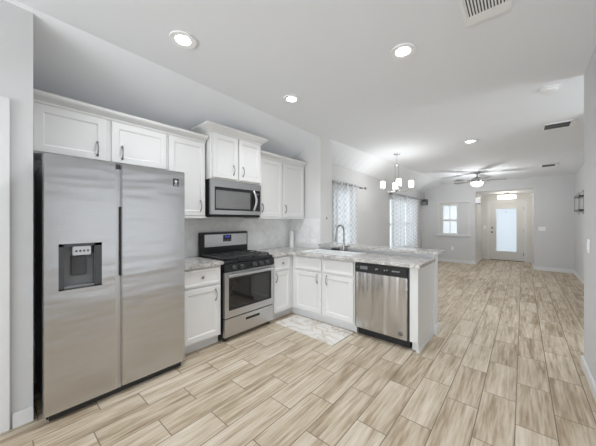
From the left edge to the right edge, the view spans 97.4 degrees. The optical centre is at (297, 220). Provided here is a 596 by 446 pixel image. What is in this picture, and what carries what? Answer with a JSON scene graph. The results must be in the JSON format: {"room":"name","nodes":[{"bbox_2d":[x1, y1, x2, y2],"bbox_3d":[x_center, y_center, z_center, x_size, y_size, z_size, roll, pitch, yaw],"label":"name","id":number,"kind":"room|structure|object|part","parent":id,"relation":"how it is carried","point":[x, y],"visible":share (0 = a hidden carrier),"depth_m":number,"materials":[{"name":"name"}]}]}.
{"room":"kitchen","nodes":[
{"label":"kitchen","id":0,"kind":"room"},
{"bbox_2d":[0,0,32,427],"bbox_3d":[-3.673,-0.070,0.243,0.690,2.920,4.784,0,0,41],"label":"wall","id":1,"kind":"structure","parent":0,"point":[16,23],"depth_m":1.79,"materials":[{"name":"grey paint"}]},
{"bbox_2d":[0,96,9,433],"bbox_3d":[-2.233,0.290,1.374,0.022,2.200,0.975,0,0,41],"label":"trim","id":2,"kind":"structure","parent":1,"relation":"attached to","point":[4,102],"depth_m":1.72,"materials":[{"name":"white paint"}]},
{"bbox_2d":[12,405,32,428],"bbox_3d":[-3.405,1.340,0.013,0.017,0.100,4.784,0,0,41],"label":"baseboard","id":3,"kind":"structure","parent":1,"relation":"attached to","point":[23,416],"depth_m":1.78,"materials":[{"name":"white paint"}]},
{"bbox_2d":[33,87,198,382],"bbox_3d":[-1.284,0.110,3.462,0.120,2.560,3.420,0,0,41],"label":"wall","id":4,"kind":"structure","parent":0,"point":[37,163],"depth_m":2.24,"materials":[{"name":"grey paint"}]},
{"bbox_2d":[33,89,169,169],"bbox_3d":[-1.806,-0.756,2.466,0.381,0.463,1.009,0,0,41],"label":"upper cabinet","id":5,"kind":"object","parent":4,"relation":"attached to","point":[65,126],"visible":0.94,"depth_m":2.29,"materials":[{"name":"white paint"}]},
{"bbox_3d":[-1.881,-0.720,2.182,0.020,0.370,0.460,0,0,41],"label":"door","id":6,"kind":"part","parent":5,"relation":"part of","materials":[{"name":"white paint"}]},
{"bbox_3d":[-1.806,-0.949,2.466,0.381,0.078,1.009,0,0,41],"label":"crown moulding","id":7,"kind":"part","parent":5,"relation":"part of","materials":[{"name":"white paint"}]},
{"bbox_3d":[-1.545,-0.720,2.574,0.020,0.370,0.482,0,0,41],"label":"door","id":8,"kind":"part","parent":5,"relation":"part of","materials":[{"name":"white paint"}]},
{"bbox_2d":[167,126,207,217],"bbox_3d":[-1.333,-0.508,3.016,0.381,0.960,0.440,0,0,41],"label":"upper cabinet","id":9,"kind":"object","parent":4,"relation":"attached to","point":[185,148],"visible":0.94,"depth_m":2.95,"materials":[{"name":"white paint"}]},
{"bbox_3d":[-1.333,-0.949,3.016,0.381,0.078,0.440,0,0,41],"label":"crown moulding","id":10,"kind":"part","parent":9,"relation":"part of","materials":[{"name":"white paint"}]},
{"bbox_3d":[-1.236,-0.039,2.933,0.022,0.022,0.440,0,0,41],"label":"light rail","id":11,"kind":"part","parent":9,"relation":"part of","materials":[{"name":"white paint"}]},
{"bbox_2d":[189,120,267,184],"bbox_3d":[-0.895,-0.815,3.469,0.456,0.640,0.926,0,0,41],"label":"upper cabinet","id":12,"kind":"object","parent":4,"relation":"attached to","point":[233,155],"visible":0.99,"depth_m":3.27,"materials":[{"name":"white paint"}]},
{"bbox_3d":[-0.890,-0.777,3.221,0.020,0.525,0.348,0,0,41],"label":"door","id":13,"kind":"part","parent":12,"relation":"part of","materials":[{"name":"white paint"}]},
{"bbox_3d":[-0.895,-1.090,3.469,0.456,0.090,0.926,0,0,41],"label":"crown moulding","id":14,"kind":"part","parent":12,"relation":"part of","materials":[{"name":"white paint"}]},
{"bbox_2d":[205,179,260,217],"bbox_3d":[-0.892,-0.268,3.474,0.432,0.449,0.786,0,0,41],"label":"microwave","id":15,"kind":"object","parent":12,"relation":"attached to","point":[222,198],"visible":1,"depth_m":3.30,"materials":[{"name":"silver metal"}]},
{"bbox_3d":[-0.816,-0.267,3.345,0.024,0.283,0.578,0,0,41],"label":"door","id":16,"kind":"part","parent":15,"relation":"part of","materials":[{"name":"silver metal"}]},
{"bbox_3d":[-0.581,-0.267,3.559,0.071,0.273,0.032,0,0,24],"label":"handle","id":17,"kind":"part","parent":15,"relation":"part of","materials":[{"name":"silver metal"}]},
{"bbox_3d":[-0.583,-0.267,3.616,0.024,0.283,0.132,0,0,41],"label":"control panel","id":18,"kind":"part","parent":15,"relation":"part of","materials":[{"name":"black ceramic"}]},
{"bbox_3d":[-0.645,-0.777,3.507,0.020,0.525,0.358,0,0,41],"label":"door","id":19,"kind":"part","parent":12,"relation":"part of","materials":[{"name":"white paint"}]},
{"bbox_2d":[185,217,290,257],"bbox_3d":[-0.874,0.175,3.840,0.012,0.570,2.288,0,0,41],"label":"backsplash","id":20,"kind":"structure","parent":4,"relation":"attached to","point":[274,233],"depth_m":3.96,"materials":[{"name":"grey tile"}]},
{"bbox_2d":[245,150,306,218],"bbox_3d":[-0.327,-0.506,4.188,0.381,0.957,1.039,0,0,41],"label":"upper cabinet","id":21,"kind":"object","parent":4,"relation":"attached to","point":[282,178],"visible":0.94,"depth_m":4.06,"materials":[{"name":"white paint"}]},
{"bbox_3d":[-0.403,-0.475,3.904,0.020,0.840,0.450,0,0,41],"label":"door","id":22,"kind":"part","parent":21,"relation":"part of","materials":[{"name":"white paint"}]},
{"bbox_3d":[-0.230,-0.039,4.105,0.022,0.022,1.039,0,0,41],"label":"light rail","id":23,"kind":"part","parent":21,"relation":"part of","materials":[{"name":"white paint"}]},
{"bbox_3d":[-0.327,-0.945,4.188,0.381,0.080,1.039,0,0,41],"label":"crown moulding","id":24,"kind":"part","parent":21,"relation":"part of","materials":[{"name":"white paint"}]},
{"bbox_3d":[-0.070,-0.475,4.291,0.020,0.840,0.510,0,0,41],"label":"door","id":25,"kind":"part","parent":21,"relation":"part of","materials":[{"name":"white paint"}]},
{"bbox_2d":[0,259,595,445],"bbox_3d":[2.096,1.440,2.978,6.100,0.100,16.750,0,0,41],"label":"floor","id":26,"kind":"structure","parent":0,"point":[502,367],"depth_m":2.18,"materials":[{"name":"beige tile"}]},
{"bbox_2d":[35,153,184,420],"bbox_3d":[-1.657,0.465,2.350,0.723,1.850,0.963,0,0,41],"label":"refrigerator","id":27,"kind":"object","parent":26,"relation":"on","point":[110,241],"visible":1,"depth_m":2.02,"materials":[{"name":"grey metal"}]},
{"bbox_3d":[-1.597,0.435,1.931,0.080,1.780,0.406,0,0,41],"label":"freezer door","id":28,"kind":"part","parent":27,"relation":"part of","materials":[{"name":"silver metal"}]},
{"bbox_3d":[-1.595,0.328,1.920,0.065,0.325,0.245,0,0,41],"label":"dispenser frame","id":29,"kind":"part","parent":27,"relation":"part of","materials":[{"name":"grey plastic"}]},
{"bbox_3d":[-1.269,0.435,2.313,0.080,1.780,0.513,0,0,41],"label":"door","id":30,"kind":"part","parent":27,"relation":"part of","materials":[{"name":"silver metal"}]},
{"bbox_2d":[185,265,220,353],"bbox_3d":[-1.222,0.943,2.954,0.630,0.895,0.480,0,0,41],"label":"base cabinet","id":31,"kind":"object","parent":26,"relation":"on","point":[202,285],"visible":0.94,"depth_m":2.78,"materials":[{"name":"white paint"}]},
{"bbox_3d":[-1.019,0.603,2.773,0.020,0.175,0.430,0,0,41],"label":"drawer","id":32,"kind":"part","parent":31,"relation":"part of","materials":[{"name":"white paint"}]},
{"bbox_3d":[-1.019,0.990,2.773,0.020,0.550,0.430,0,0,41],"label":"door","id":33,"kind":"part","parent":31,"relation":"part of","materials":[{"name":"white paint"}]},
{"bbox_2d":[185,257,223,269],"bbox_3d":[-1.221,0.475,2.954,0.612,0.035,0.485,0,0,41],"label":"countertop","id":34,"kind":"structure","parent":31,"relation":"on","point":[190,262],"depth_m":2.86,"materials":[{"name":"grey stone"}]},
{"bbox_2d":[199,231,275,341],"bbox_3d":[-0.779,0.772,3.414,0.670,1.235,0.769,0,0,41],"label":"gas range","id":35,"kind":"object","parent":26,"relation":"on","point":[246,275],"visible":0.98,"depth_m":3.27,"materials":[{"name":"silver metal"}]},
{"bbox_3d":[-0.969,0.240,3.594,0.005,0.090,0.130,0,0,41],"label":"display panel","id":36,"kind":"part","parent":35,"relation":"part of","materials":[{"name":"black ceramic"}]},
{"bbox_2d":[204,253,271,263],"bbox_3d":[-0.795,0.481,3.428,0.528,0.027,0.769,0,0,41],"label":"cooktop","id":37,"kind":"object","parent":35,"relation":"in","point":[247,259],"depth_m":3.27,"materials":[{"name":"black metal"}]},
{"bbox_3d":[-0.594,0.855,3.255,0.042,0.520,0.757,0,0,41],"label":"oven door","id":38,"kind":"part","parent":35,"relation":"part of","materials":[{"name":"silver metal"}]},
{"bbox_3d":[-0.595,1.232,3.256,0.040,0.207,0.757,0,0,41],"label":"drawer","id":39,"kind":"part","parent":35,"relation":"part of","materials":[{"name":"silver metal"}]},
{"bbox_3d":[-0.589,0.542,3.251,0.055,0.095,0.765,0,0,41],"label":"control panel","id":40,"kind":"part","parent":35,"relation":"part of","materials":[{"name":"metal"}]},
{"bbox_3d":[-0.551,0.628,3.218,0.070,0.028,0.726,0,0,41],"label":"oven handle","id":41,"kind":"part","parent":35,"relation":"part of","materials":[{"name":"silver metal"}]},
{"bbox_2d":[272,254,292,318],"bbox_3d":[-0.223,0.943,4.118,0.630,0.895,1.009,0,0,41],"label":"base cabinet","id":42,"kind":"object","parent":26,"relation":"on","point":[283,272],"visible":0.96,"depth_m":3.72,"materials":[{"name":"white paint"}]},
{"bbox_3d":[-0.227,0.603,3.694,0.020,0.175,0.320,0,0,41],"label":"drawer","id":43,"kind":"part","parent":42,"relation":"part of","materials":[{"name":"white paint"}]},
{"bbox_3d":[-0.227,0.990,3.694,0.020,0.550,0.320,0,0,41],"label":"door","id":44,"kind":"part","parent":42,"relation":"part of","materials":[{"name":"white paint"}]},
{"bbox_2d":[275,315,353,345],"bbox_3d":[0.172,1.385,3.374,0.965,0.010,0.455,0,0,41],"label":"kitchen mat","id":45,"kind":"object","parent":26,"relation":"on","point":[331,335],"visible":1,"depth_m":3.32,"materials":[{"name":"fabric"}]},
{"bbox_2d":[291,255,358,331],"bbox_3d":[0.460,0.943,3.778,1.095,0.895,0.648,0,0,41],"label":"base cabinet","id":46,"kind":"object","parent":26,"relation":"on","point":[324,289],"visible":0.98,"depth_m":3.48,"materials":[{"name":"white paint"}]},
{"bbox_3d":[0.138,0.603,3.683,0.470,0.175,0.020,0,0,41],"label":"false drawer","id":47,"kind":"part","parent":46,"relation":"part of","materials":[{"name":"white paint"}]},
{"bbox_3d":[0.138,0.990,3.683,0.470,0.550,0.020,0,0,41],"label":"door","id":48,"kind":"part","parent":46,"relation":"part of","materials":[{"name":"white paint"}]},
{"bbox_3d":[0.509,0.603,3.364,0.450,0.175,0.020,0,0,41],"label":"false drawer","id":49,"kind":"part","parent":46,"relation":"part of","materials":[{"name":"white paint"}]},
{"bbox_3d":[0.509,0.990,3.364,0.450,0.550,0.020,0,0,41],"label":"door","id":50,"kind":"part","parent":46,"relation":"part of","materials":[{"name":"white paint"}]},
{"bbox_2d":[251,246,435,268],"bbox_3d":[0.440,0.475,3.549,2.357,0.035,1.015,0,0,41],"label":"countertop","id":51,"kind":"structure","parent":46,"relation":"on","point":[374,258],"depth_m":3.27,"materials":[{"name":"grey stone"}]},
{"bbox_2d":[289,229,293,246],"bbox_3d":[-0.112,0.299,4.551,0.090,0.316,0.089,0,0,41],"label":"paper towel roll","id":52,"kind":"object","parent":51,"relation":"on","point":[291,233],"visible":0.96,"depth_m":4.52,"materials":[{"name":"white paper"}]},
{"bbox_2d":[302,249,365,255],"bbox_3d":[0.496,0.557,3.740,0.840,0.216,0.400,0,0,41],"label":"sink","id":53,"kind":"object","parent":51,"relation":"in","point":[323,251],"visible":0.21,"depth_m":3.83,"materials":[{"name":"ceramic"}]},
{"bbox_2d":[334,225,349,250],"bbox_3d":[0.628,0.258,3.843,0.243,0.400,0.125,0,0,-16],"label":"faucet","id":54,"kind":"object","parent":51,"relation":"on","point":[342,226],"visible":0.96,"depth_m":3.88,"materials":[{"name":"silver metal"}]},
{"bbox_3d":[0.617,0.204,3.837,0.199,0.292,0.029,0,0,-42],"label":"spout","id":55,"kind":"part","parent":54,"relation":"part of","materials":[{"name":"silver metal"}]},
{"bbox_2d":[355,262,411,347],"bbox_3d":[1.121,0.944,3.204,0.638,0.893,0.597,0,0,41],"label":"dishwasher","id":56,"kind":"object","parent":26,"relation":"on","point":[382,291],"visible":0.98,"depth_m":2.95,"materials":[{"name":"grey metal"}]},
{"bbox_2d":[410,263,433,352],"bbox_3d":[1.421,0.943,2.985,0.091,0.895,0.614,0,0,41],"label":"end panel","id":57,"kind":"object","parent":26,"relation":"on","point":[421,280],"visible":0.94,"depth_m":2.83,"materials":[{"name":"white paint"}]},
{"bbox_3d":[1.454,1.377,2.961,0.009,0.025,0.573,0,0,41],"label":"shoe moulding","id":58,"kind":"part","parent":57,"relation":"part of","materials":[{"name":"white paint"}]},
{"bbox_2d":[5,0,595,192],"bbox_3d":[1.461,-1.147,2.239,6.100,1.122,14.800,0,0,41],"label":"ceiling","id":59,"kind":"structure","parent":0,"point":[482,81],"depth_m":2.45,"materials":[{"name":"white paint"}]},
{"bbox_2d":[169,30,196,48],"bbox_3d":[-0.918,-1.442,2.093,0.202,0.012,0.202,0,-1,41],"label":"recessed light","id":60,"kind":"object","parent":59,"relation":"in","point":[182,39],"visible":1,"depth_m":2.08,"materials":[{"name":"white plastic"}]},
{"bbox_2d":[283,94,299,103],"bbox_3d":[-0.075,-1.410,3.044,0.202,0.012,0.202,0,-1,41],"label":"recessed light","id":61,"kind":"object","parent":59,"relation":"in","point":[290,98],"visible":1,"depth_m":3.02,"materials":[{"name":"white plastic"}]},
{"bbox_2d":[380,153,413,192],"bbox_3d":[1.983,-0.955,5.257,0.470,0.772,0.470,0,0,-31],"label":"chandelier","id":62,"kind":"object","parent":59,"relation":"hanging from","point":[398,181],"visible":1,"depth_m":5.22,"materials":[{"name":"glass"}]},
{"bbox_3d":[1.720,-0.726,5.320,0.088,0.128,0.087,0,0,41],"label":"lamp shade","id":63,"kind":"part","parent":62,"relation":"part of","materials":[{"name":"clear glass"}]},
{"bbox_3d":[1.919,-0.726,4.994,0.088,0.128,0.087,0,0,41],"label":"lamp shade","id":64,"kind":"part","parent":62,"relation":"part of","materials":[{"name":"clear glass"}]},
{"bbox_3d":[2.245,-0.726,5.193,0.088,0.128,0.087,0,0,41],"label":"lamp shade","id":65,"kind":"part","parent":62,"relation":"part of","materials":[{"name":"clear glass"}]},
{"bbox_2d":[390,43,415,59],"bbox_3d":[0.876,-1.411,2.187,0.202,0.012,0.202,0,-1,41],"label":"recessed light","id":66,"kind":"object","parent":59,"relation":"in","point":[403,50],"visible":1,"depth_m":2.18,"materials":[{"name":"white plastic"}]},
{"bbox_2d":[463,139,476,143],"bbox_3d":[2.911,-1.337,4.434,0.202,0.012,0.202,0,-1,41],"label":"recessed light","id":67,"kind":"object","parent":59,"relation":"in","point":[471,140],"visible":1,"depth_m":4.42,"materials":[{"name":"white plastic"}]},
{"bbox_2d":[454,172,503,186],"bbox_3d":[4.760,-1.082,6.925,1.198,0.369,1.192,0,0,41],"label":"ceiling fan","id":68,"kind":"object","parent":59,"relation":"hanging from","point":[477,181],"visible":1,"depth_m":6.86,"materials":[{"name":"silver metal"}]},
{"bbox_3d":[4.729,-0.947,6.919,0.280,0.099,0.277,0,0,41],"label":"lamp shade","id":69,"kind":"part","parent":68,"relation":"part of","materials":[{"name":"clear glass"}]},
{"bbox_2d":[458,0,511,26],"bbox_3d":[1.132,-1.418,1.602,0.260,0.012,0.585,0,-1,41],"label":"ceiling vent","id":70,"kind":"object","parent":59,"relation":"in","point":[473,11],"visible":1,"depth_m":1.75,"materials":[{"name":"white plastic"}]},
{"bbox_2d":[538,84,560,94],"bbox_3d":[2.622,-1.358,2.732,0.170,0.042,0.170,0,-1,41],"label":"smoke detector","id":71,"kind":"object","parent":59,"relation":"attached to","point":[549,89],"visible":1,"depth_m":2.70,"materials":[{"name":"white plastic"}]},
{"bbox_2d":[540,163,558,167],"bbox_3d":[5.750,-1.264,5.990,0.290,0.016,0.340,0,-1,41],"label":"ceiling vent","id":72,"kind":"object","parent":59,"relation":"in","point":[551,164],"visible":1,"depth_m":5.99,"materials":[{"name":"white plastic"}]},
{"bbox_2d":[542,119,576,130],"bbox_3d":[3.669,-1.340,3.690,0.330,0.015,0.300,0,-1,41],"label":"ceiling vent","id":73,"kind":"object","parent":59,"relation":"in","point":[569,123],"visible":1,"depth_m":3.68,"materials":[{"name":"white plastic"}]},
{"bbox_2d":[295,136,437,334],"bbox_3d":[0.834,-0.010,4.122,2.475,2.800,0.340,0,0,41],"label":"wall","id":74,"kind":"structure","parent":0,"point":[318,155],"depth_m":4.39,"materials":[{"name":"grey paint"}]},
{"bbox_2d":[291,219,319,247],"bbox_3d":[0.118,0.215,4.504,0.628,0.490,0.012,0,0,41],"label":"backsplash","id":75,"kind":"structure","parent":74,"relation":"attached to","point":[309,229],"depth_m":4.47,"materials":[{"name":"grey tile"}]},
{"bbox_2d":[318,243,444,254],"bbox_3d":[1.109,0.395,3.812,1.753,0.030,0.370,0,0,41],"label":"bar","id":76,"kind":"object","parent":74,"relation":"on","point":[354,246],"visible":1,"depth_m":3.56,"materials":[{"name":"grey stone"}]},
{"bbox_2d":[435,322,439,334],"bbox_3d":[1.088,1.340,3.796,1.705,0.100,0.178,0,0,41],"label":"baseboard","id":77,"kind":"structure","parent":74,"relation":"attached to","point":[437,327],"depth_m":3.21,"materials":[{"name":"white paint"}]},
{"bbox_2d":[332,164,421,247],"bbox_3d":[2.400,0.160,7.093,0.140,2.460,6.210,0,0,41],"label":"wall","id":78,"kind":"structure","parent":0,"point":[373,203],"depth_m":6.27,"materials":[{"name":"grey paint"}]},
{"bbox_2d":[390,198,405,246],"bbox_3d":[3.143,0.117,7.912,0.140,1.495,2.220,0,0,41],"label":"window","id":79,"kind":"structure","parent":78,"relation":"in","point":[390,198],"depth_m":7.39,"materials":[{"name":"white paint"}]},
{"bbox_2d":[422,199,427,204],"bbox_3d":[4.424,-0.755,9.128,0.160,0.430,0.209,0,0,41],"label":"wall speaker","id":80,"kind":"object","parent":78,"relation":"attached to","point":[424,201],"visible":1,"depth_m":9.06,"materials":[{"name":"grey plastic"}]},
{"bbox_3d":[1.036,-0.710,5.306,0.113,0.052,1.380,0,0,41],"label":"curtain rod","id":81,"kind":"object","parent":78,"relation":"attached to","visible":0},
{"bbox_2d":[333,180,356,243],"bbox_3d":[0.936,0.292,5.143,0.074,2.075,0.902,0,0,41],"label":"curtain","id":82,"kind":"object","parent":81,"relation":"hanging from","point":[344,196],"visible":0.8,"depth_m":5.14,"materials":[{"name":"white fabric"}]},
{"bbox_3d":[3.283,-0.710,7.923,0.113,0.052,2.700,0,0,41],"label":"curtain rod","id":83,"kind":"object","parent":78,"relation":"attached to","visible":0},
{"bbox_2d":[391,192,404,246],"bbox_3d":[2.838,0.292,7.358,0.074,2.075,1.042,0,0,41],"label":"curtain","id":84,"kind":"object","parent":83,"relation":"hanging from","point":[398,202],"visible":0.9,"depth_m":7.29,"materials":[{"name":"white fabric"}]},
{"bbox_2d":[405,195,417,247],"bbox_3d":[3.584,0.292,8.227,0.074,2.075,1.132,0,0,41],"label":"curtain","id":85,"kind":"object","parent":83,"relation":"hanging from","point":[411,202],"visible":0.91,"depth_m":8.15,"materials":[{"name":"white fabric"}]},
{"bbox_2d":[422,174,573,269],"bbox_3d":[5.875,0.040,8.155,4.030,2.700,0.130,0,0,41],"label":"wall","id":86,"kind":"structure","parent":0,"point":[554,194],"depth_m":7.36,"materials":[{"name":"grey paint"}]},
{"bbox_2d":[436,200,470,236],"bbox_3d":[5.161,-0.060,8.697,1.000,1.160,0.160,0,0,41],"label":"window","id":87,"kind":"structure","parent":86,"relation":"in","point":[463,208],"depth_m":8.64,"materials":[{"name":"white paint"}]},
{"bbox_3d":[5.148,0.495,8.681,1.000,0.040,0.120,0,0,41],"label":"sill","id":88,"kind":"part","parent":87,"relation":"part of","materials":[{"name":"white paint"}]},
{"bbox_3d":[5.405,-0.060,8.559,0.270,1.060,0.050,0,0,41],"label":"fixed panel","id":89,"kind":"part","parent":87,"relation":"part of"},
{"bbox_2d":[476,197,480,203],"bbox_3d":[5.676,-0.625,8.254,0.130,0.230,0.100,0,0,41],"label":"door chime","id":90,"kind":"object","parent":86,"relation":"attached to","point":[478,199],"visible":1,"depth_m":8.21,"materials":[{"name":"white plastic"}]},
{"bbox_2d":[438,258,572,272],"bbox_3d":[5.828,1.340,8.100,3.750,0.100,0.017,0,0,41],"label":"baseboard","id":91,"kind":"structure","parent":86,"relation":"attached to","point":[439,259],"depth_m":7.32,"materials":[{"name":"white paint"}]},
{"bbox_2d":[538,227,545,230],"bbox_3d":[6.782,0.230,7.284,0.150,0.115,0.011,0,0,41],"label":"light switch","id":92,"kind":"object","parent":86,"relation":"attached to","point":[539,228],"visible":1,"depth_m":7.28,"materials":[{"name":"white plastic"}]},
{"bbox_2d":[476,190,533,264],"bbox_3d":[6.808,0.240,8.528,2.020,2.300,1.650,0,0,41],"label":"wall","id":93,"kind":"structure","parent":0,"point":[481,209],"depth_m":8.85,"materials":[{"name":"grey paint"}]},
{"bbox_2d":[476,256,533,268],"bbox_3d":[6.718,1.340,8.519,1.375,0.100,1.520,0,0,41],"label":"baseboard","id":94,"kind":"structure","parent":93,"relation":"attached to","point":[481,257],"depth_m":8.71,"materials":[{"name":"white paint"}]},
{"bbox_2d":[490,202,523,261],"bbox_3d":[7.237,0.380,9.097,0.930,2.020,0.168,0,0,41],"label":"door","id":95,"kind":"structure","parent":93,"relation":"in","point":[518,256],"depth_m":9.04,"materials":[{"name":"white paint"}]},
{"bbox_3d":[7.224,0.330,9.089,0.610,1.540,0.015,0,0,41],"label":"glass frame","id":96,"kind":"part","parent":95,"relation":"part of","materials":[{"name":"white glass"}]},
{"bbox_2d":[487,199,526,261],"bbox_3d":[7.221,0.343,9.078,1.080,2.095,0.018,0,0,41],"label":"trim","id":97,"kind":"structure","parent":93,"relation":"attached to","point":[522,200],"depth_m":9.00,"materials":[{"name":"white paint"}]},
{"bbox_2d":[477,189,533,194],"bbox_3d":[6.808,-0.971,8.528,2.020,0.118,1.649,0,0,41],"label":"ceiling","id":98,"kind":"structure","parent":0,"point":[520,191],"depth_m":8.53,"materials":[{"name":"white paint"}]},
{"bbox_2d":[497,192,515,198],"bbox_3d":[6.765,-0.805,8.492,0.480,0.210,0.476,0,0,41],"label":"flush light","id":99,"kind":"object","parent":98,"relation":"attached to","point":[506,196],"visible":1,"depth_m":8.34,"materials":[{"name":"white glass"}]},
{"bbox_3d":[6.765,-0.758,8.492,0.480,0.116,0.476,0,0,41],"label":"lamp shade","id":100,"kind":"part","parent":99,"relation":"part of","materials":[{"name":"white glass"}]},
{"bbox_2d":[574,164,583,278],"bbox_3d":[6.161,-0.070,4.397,1.580,2.920,5.200,0,0,41],"label":"wall","id":101,"kind":"structure","parent":0,"point":[579,174],"depth_m":6.23,"materials":[{"name":"grey paint"}]},
{"bbox_2d":[573,270,583,283],"bbox_3d":[5.556,1.340,4.918,0.017,0.100,5.200,0,0,41],"label":"baseboard","id":102,"kind":"structure","parent":101,"relation":"attached to","point":[575,273],"depth_m":6.24,"materials":[{"name":"white paint"}]},
{"bbox_2d":[574,190,583,213],"bbox_3d":[6.451,-0.405,6.020,0.085,0.533,0.700,0,0,41],"label":"wall shelf","id":103,"kind":"object","parent":101,"relation":"attached to","point":[579,195],"visible":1,"depth_m":5.78,"materials":[{"name":"metal"}]},
{"bbox_2d":[584,46,595,382],"bbox_3d":[0.801,-0.070,-1.308,2.040,2.920,8.260,0,0,41],"label":"wall","id":104,"kind":"structure","parent":0,"point":[590,73],"depth_m":2.25,"materials":[{"name":"grey paint"}]},
{"bbox_2d":[581,355,595,401],"bbox_3d":[0.770,1.340,-1.269,1.978,0.100,8.278,0,0,41],"label":"baseboard","id":105,"kind":"structure","parent":104,"relation":"attached to","point":[586,370],"depth_m":2.22,"materials":[{"name":"white paint"}]},
{"bbox_2d":[587,239,589,252],"bbox_3d":[2.558,0.225,2.312,0.011,0.120,0.075,0,0,41],"label":"light switch","id":106,"kind":"object","parent":104,"relation":"attached to","point":[588,240],"visible":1,"depth_m":2.29,"materials":[{"name":"white plastic"}]}
]}

